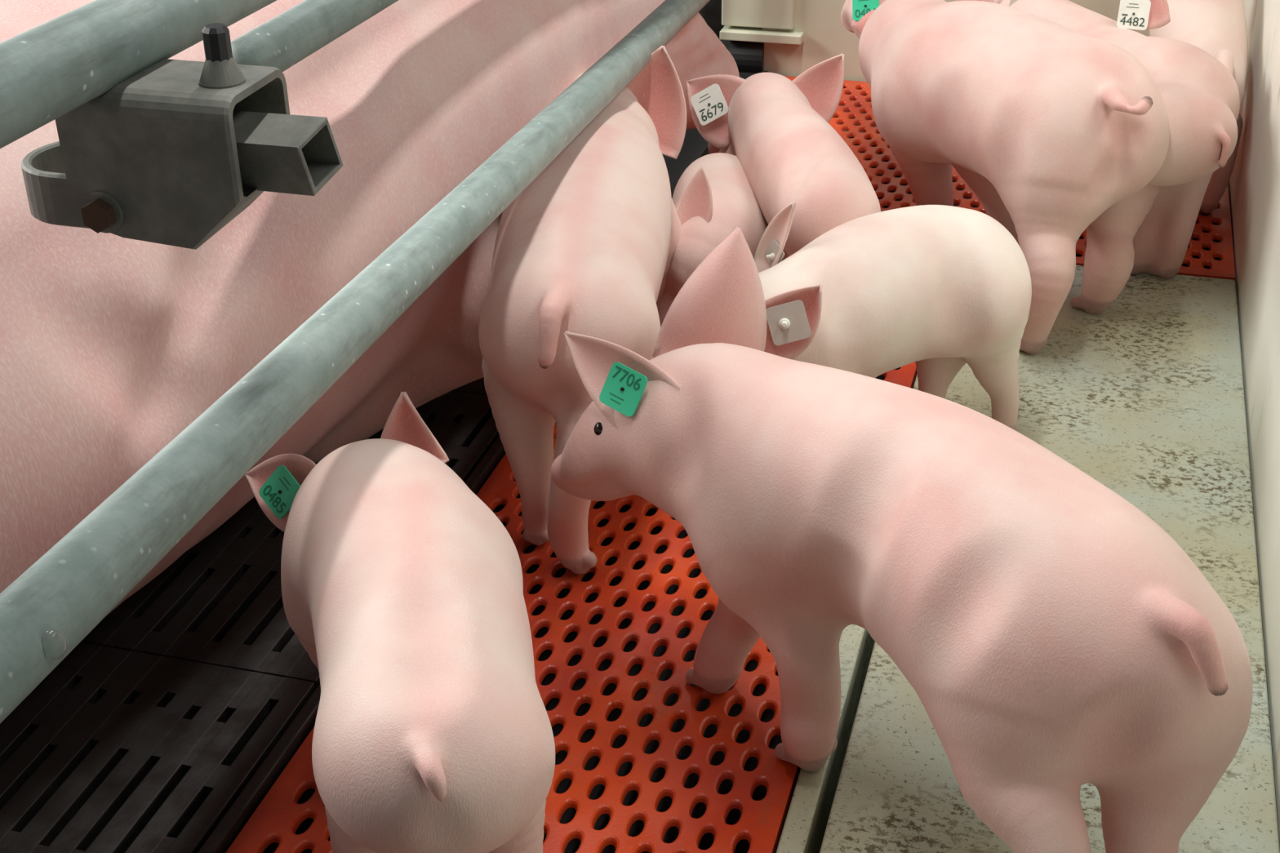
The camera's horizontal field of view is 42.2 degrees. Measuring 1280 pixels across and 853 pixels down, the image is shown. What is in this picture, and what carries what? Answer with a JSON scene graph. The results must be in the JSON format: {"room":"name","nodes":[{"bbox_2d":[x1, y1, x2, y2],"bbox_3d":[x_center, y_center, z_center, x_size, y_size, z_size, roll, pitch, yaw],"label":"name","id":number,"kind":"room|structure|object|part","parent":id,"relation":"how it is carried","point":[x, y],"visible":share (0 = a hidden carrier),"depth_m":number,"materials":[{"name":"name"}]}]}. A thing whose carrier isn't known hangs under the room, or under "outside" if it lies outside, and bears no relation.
{"room":"farm building","nodes":[
{"label":"farm building","id":0,"kind":"room"},
{"bbox_2d":[0,0,276,148],"bbox_3d":[-0.122,-0.597,1.689,0.051,0.077,2.866,7,30,14],"label":"rail","id":1,"kind":"object","parent":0,"point":[56,66],"visible":1,"depth_m":0.99,"materials":[{"name":"grey metal"}]},
{"bbox_2d":[20,22,343,249],"bbox_3d":[-0.299,-0.190,1.053,0.222,0.137,0.091,7,30,14],"label":"clamp","id":2,"kind":"object","parent":1,"relation":"attached to","point":[171,153],"visible":0.95,"depth_m":1.03,"materials":[{"name":"metal"}]},
{"bbox_2d":[80,191,123,233],"bbox_3d":[-0.342,-0.134,1.051,0.027,0.027,0.012,7,30,14],"label":"bolt","id":3,"kind":"object","parent":2,"relation":"in","point":[100,211],"depth_m":1.05,"materials":[{"name":"metal"}]},
{"bbox_2d":[231,0,398,71],"bbox_3d":[-0.083,-0.734,2.189,0.043,0.062,1.876,7,30,14],"label":"rail","id":4,"kind":"object","parent":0,"point":[287,38],"visible":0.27,"depth_m":1.46,"materials":[{"name":"grey metal"}]},
{"bbox_2d":[0,0,710,724],"bbox_3d":[-0.096,-0.327,1.825,0.047,0.252,2.451,5,30,11],"label":"pipe","id":5,"kind":"object","parent":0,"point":[77,582],"visible":1,"depth_m":1.10,"materials":[{"name":"grey metal"}]},
{"bbox_2d":[41,628,66,660],"bbox_3d":[-0.298,0.110,0.842,0.012,0.017,0.014,7,30,14],"label":"water droplet","id":6,"kind":"object","parent":5,"relation":"attached to","point":[54,645],"visible":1,"depth_m":0.84,"materials":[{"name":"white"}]},
{"bbox_2d":[262,38,1220,852],"bbox_3d":[-0.267,0.057,2.259,2.800,0.040,4.200,7,30,14],"label":"floor","id":7,"kind":"structure","parent":0,"point":[694,145],"depth_m":1.79,"materials":[{"name":"orange plastic"}]},
{"bbox_2d":[0,377,499,852],"bbox_3d":[-0.390,0.096,1.902,0.327,0.022,1.198,7,30,14],"label":"floor","id":8,"kind":"structure","parent":7,"relation":"on","point":[115,750],"depth_m":1.58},
{"bbox_2d":[197,70,768,852],"bbox_3d":[-0.154,0.016,2.082,0.014,0.060,3.000,7,30,14],"label":"beam","id":9,"kind":"structure","parent":7,"relation":"on","point":[243,807],"depth_m":1.51,"materials":[{"name":"black metal"}]},
{"bbox_2d":[226,361,917,852],"bbox_3d":[-0.036,0.229,1.683,0.450,0.030,1.495,7,30,14],"label":"floor panel","id":10,"kind":"object","parent":7,"relation":"on","point":[277,818],"visible":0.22,"depth_m":1.57,"materials":[{"name":"orange plastic"}]},
{"bbox_2d":[245,391,555,852],"bbox_3d":[-0.196,0.189,1.376,0.194,0.339,0.641,-10,30,-15],"label":"piglet","id":11,"kind":"object","parent":10,"relation":"on","point":[402,588],"visible":1,"depth_m":1.15,"materials":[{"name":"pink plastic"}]},
{"bbox_2d":[279,476,290,489],"bbox_3d":[-0.312,0.049,1.457,0.003,0.009,0.014,-25,37,-37],"label":"print","id":12,"kind":"object","parent":11,"relation":"on","point":[284,482],"depth_m":1.46},
{"bbox_2d":[478,45,686,574],"bbox_3d":[-0.052,-0.187,2.012,0.275,0.376,0.837,-3,29,-4],"label":"piglet","id":13,"kind":"object","parent":10,"relation":"on","point":[588,247],"visible":0.79,"depth_m":1.73,"materials":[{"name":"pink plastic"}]},
{"bbox_2d":[656,152,788,327],"bbox_3d":[0.112,-0.238,2.185,0.200,0.294,0.338,0,29,1],"label":"piglet","id":14,"kind":"object","parent":10,"relation":"on","point":[714,196],"visible":0.3,"depth_m":2.04},
{"bbox_2d":[776,373,918,852],"bbox_3d":[0.206,0.278,1.681,0.023,0.120,2.075,7,30,14],"label":"ledge","id":15,"kind":"object","parent":7,"relation":"on","point":[806,823],"visible":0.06,"depth_m":1.55,"materials":[{"name":"concrete"}]},
{"bbox_2d":[784,75,986,213],"bbox_3d":[0.359,-0.391,2.792,0.524,0.030,1.156,7,30,14],"label":"floor panel","id":16,"kind":"object","parent":7,"relation":"on","point":[860,91],"visible":0.1,"depth_m":2.93,"materials":[{"name":"orange plastic"}]},
{"bbox_2d":[685,53,880,261],"bbox_3d":[0.195,-0.285,2.231,0.222,0.331,0.575,-3,29,-4],"label":"piglet","id":17,"kind":"object","parent":16,"relation":"on","point":[779,130],"visible":0.6,"depth_m":2.09,"materials":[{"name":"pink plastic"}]},
{"bbox_2d":[698,93,710,112],"bbox_3d":[0.090,-0.454,2.327,0.017,0.026,0.009,5,29,10],"label":"print","id":18,"kind":"object","parent":17,"relation":"attached to","point":[704,99],"depth_m":2.33},
{"bbox_2d":[819,265,1279,852],"bbox_3d":[0.410,0.303,1.629,0.375,0.122,2.075,7,30,14],"label":"concrete pad","id":19,"kind":"object","parent":7,"relation":"on","point":[1143,395],"visible":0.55,"depth_m":1.93,"materials":[{"name":"beige concrete"}]},
{"bbox_2d":[754,200,1031,430],"bbox_3d":[0.265,-0.111,1.916,0.451,0.328,0.207,-16,32,-25],"label":"piglet","id":20,"kind":"object","parent":19,"relation":"on","point":[942,289],"visible":0.71,"depth_m":1.85,"materials":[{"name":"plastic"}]},
{"bbox_2d":[551,226,1252,852],"bbox_3d":[0.203,0.128,1.410,0.236,0.402,0.672,-22,35,-33],"label":"piglet","id":21,"kind":"object","parent":19,"relation":"on","point":[1054,639],"visible":1,"depth_m":1.25,"materials":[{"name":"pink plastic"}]},
{"bbox_2d":[609,392,623,404],"bbox_3d":[-0.021,-0.025,1.466,0.016,0.007,0.003,21,36,34],"label":"print","id":22,"kind":"object","parent":21,"relation":"on","point":[615,397],"depth_m":1.47},
{"bbox_2d":[840,0,1169,354],"bbox_3d":[0.441,-0.510,2.558,0.329,0.400,1.106,-10,30,-16],"label":"piglet","id":23,"kind":"object","parent":19,"relation":"on","point":[1058,131],"visible":0.98,"depth_m":2.16,"materials":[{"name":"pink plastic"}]},
{"bbox_2d":[1075,185,1235,279],"bbox_3d":[0.823,-0.417,2.827,0.336,0.030,0.820,7,30,14],"label":"floor panel","id":24,"kind":"object","parent":7,"relation":"on","point":[1224,268],"visible":0.05,"depth_m":2.54,"materials":[{"name":"orange plastic"}]},
{"bbox_2d":[955,0,1239,278],"bbox_3d":[0.667,-0.505,2.586,0.321,0.358,0.865,-2,29,-2],"label":"piglet","id":25,"kind":"object","parent":24,"relation":"on","point":[1201,96],"visible":0.34,"depth_m":2.28,"materials":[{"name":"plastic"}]},
{"bbox_2d":[1116,0,1248,213],"bbox_3d":[0.848,-0.535,2.587,0.191,0.404,0.496,10,31,19],"label":"piglet","id":26,"kind":"object","parent":24,"relation":"on","point":[1218,28],"visible":0.33,"depth_m":2.49,"materials":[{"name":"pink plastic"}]},
{"bbox_2d":[1121,3,1138,15],"bbox_3d":[0.709,-0.602,2.398,0.022,0.017,0.005,7,30,14],"label":"print","id":27,"kind":"object","parent":26,"relation":"on","point":[1127,9],"depth_m":2.40},
{"bbox_3d":[-0.777,-0.006,2.150,0.557,0.070,3.200,7,30,14],"label":"floor plate","id":28,"kind":"object","parent":7,"relation":"on","visible":0},
{"bbox_2d":[0,0,739,616],"bbox_3d":[-0.590,-0.190,1.786,0.838,0.592,2.800,7,30,14],"label":"sow","id":29,"kind":"object","parent":28,"relation":"on","point":[112,345],"visible":0.5,"depth_m":1.59,"materials":[{"name":"pink"}]},
{"bbox_2d":[762,0,1149,133],"bbox_3d":[0.710,-0.942,3.097,0.965,0.870,0.045,7,30,14],"label":"wall","id":30,"kind":"structure","parent":0,"point":[825,36],"depth_m":3.28,"materials":[{"name":"beige paint"}]},
{"bbox_2d":[698,0,804,73],"bbox_3d":[0.171,-0.998,3.228,0.320,0.625,0.085,7,30,14],"label":"pet feeder","id":31,"kind":"object","parent":30,"relation":"attached to","point":[740,22],"visible":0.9,"depth_m":3.29,"materials":[{"name":"plastic"}]},
{"bbox_3d":[0.097,-1.049,3.256,0.152,0.560,0.030,7,30,14],"label":"dark door","id":32,"kind":"part","parent":31,"relation":"part of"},
{"bbox_2d":[728,40,764,73],"bbox_3d":[0.219,-0.750,3.353,0.070,0.070,0.070,7,30,14],"label":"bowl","id":33,"kind":"object","parent":31,"relation":"on","point":[748,55],"depth_m":3.32,"materials":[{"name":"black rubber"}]},
{"bbox_3d":[0.233,-1.030,3.181,0.145,0.525,0.040,7,30,14],"label":"panel","id":34,"kind":"part","parent":31,"relation":"part of","materials":[{"name":"beige plastic"}]},
{"bbox_2d":[719,25,804,44],"bbox_3d":[0.244,-0.780,3.305,0.165,0.018,0.050,7,30,14],"label":"shelf","id":35,"kind":"object","parent":31,"relation":"attached to","point":[736,34],"depth_m":3.29,"materials":[{"name":"beige plastic"}]},
{"bbox_2d":[1217,0,1279,849],"bbox_3d":[0.697,-0.091,1.694,0.045,0.740,3.110,7,30,14],"label":"wall","id":36,"kind":"structure","parent":0,"point":[1254,183],"depth_m":2.09,"materials":[{"name":"beige paint"}]}
]}

